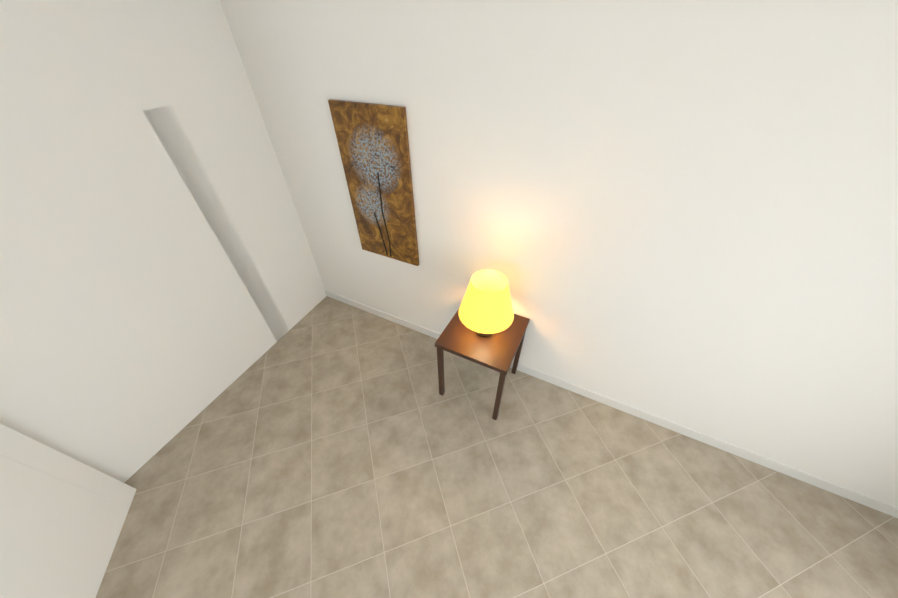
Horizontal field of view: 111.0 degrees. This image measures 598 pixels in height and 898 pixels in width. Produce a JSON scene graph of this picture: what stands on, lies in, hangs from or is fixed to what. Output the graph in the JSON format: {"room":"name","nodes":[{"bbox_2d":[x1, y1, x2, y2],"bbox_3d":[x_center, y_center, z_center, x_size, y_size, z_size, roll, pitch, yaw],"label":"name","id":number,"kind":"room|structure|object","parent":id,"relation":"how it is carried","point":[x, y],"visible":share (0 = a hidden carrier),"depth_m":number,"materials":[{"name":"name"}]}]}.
{"room":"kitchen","nodes":[
{"label":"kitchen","id":0,"kind":"room"},
{"bbox_2d":[0,455,128,597],"bbox_3d":[-2.267,0.850,0.886,0.150,2.900,1.149,-13,43,-13],"label":"wall","id":1,"kind":"structure","parent":0,"point":[58,538],"depth_m":1.77,"materials":[{"name":"white paint"}]},
{"bbox_2d":[0,424,136,507],"bbox_3d":[-2.801,0.519,1.260,0.854,2.900,0.130,-13,43,-13],"label":"wall","id":2,"kind":"structure","parent":0,"point":[16,446],"depth_m":1.90,"materials":[{"name":"white paint"}]},
{"bbox_2d":[0,0,325,482],"bbox_3d":[-1.657,-1.170,3.119,0.150,2.900,5.060,16,45,17],"label":"wall","id":3,"kind":"structure","parent":0,"point":[161,285],"depth_m":2.05,"materials":[{"name":"white paint"}]},
{"bbox_2d":[96,296,897,597],"bbox_3d":[-2.751,1.827,2.010,16.000,0.050,14.500,-13,43,-13],"label":"floor","id":4,"kind":"structure","parent":0,"point":[327,447],"depth_m":2.29,"materials":[{"name":"tile"}]},
{"bbox_2d":[435,309,529,419],"bbox_3d":[0.293,0.543,2.794,0.600,0.760,0.600,18,45,20],"label":"side table","id":5,"kind":"object","parent":4,"relation":"on","point":[498,352],"visible":0.81,"depth_m":2.46,"materials":[{"name":"brown wood"}]},
{"bbox_2d":[459,270,513,336],"bbox_3d":[0.288,0.065,2.364,0.430,0.525,0.430,-13,43,-13],"label":"table lamp","id":6,"kind":"object","parent":5,"relation":"on","point":[485,309],"visible":1,"depth_m":2.23,"materials":[{"name":"yellow fabric"}]},
{"bbox_2d":[220,0,897,507],"bbox_3d":[-0.331,-0.746,2.633,8.500,2.900,0.130,18,45,20],"label":"wall","id":7,"kind":"structure","parent":0,"point":[682,212],"depth_m":1.80,"materials":[{"name":"white paint"}]},
{"bbox_2d":[328,99,418,265],"bbox_3d":[-0.577,-0.877,2.550,0.647,1.270,0.041,18,45,20],"label":"painting","id":8,"kind":"object","parent":7,"relation":"attached to","point":[373,141],"visible":1,"depth_m":2.43,"materials":[{"name":"fabric"}]},
{"bbox_2d":[325,290,897,517],"bbox_3d":[-0.352,0.336,3.524,8.500,0.100,0.012,18,45,20],"label":"baseboard","id":9,"kind":"structure","parent":7,"relation":"attached to","point":[867,501],"depth_m":2.62,"materials":[{"name":"white wood"}]}
]}

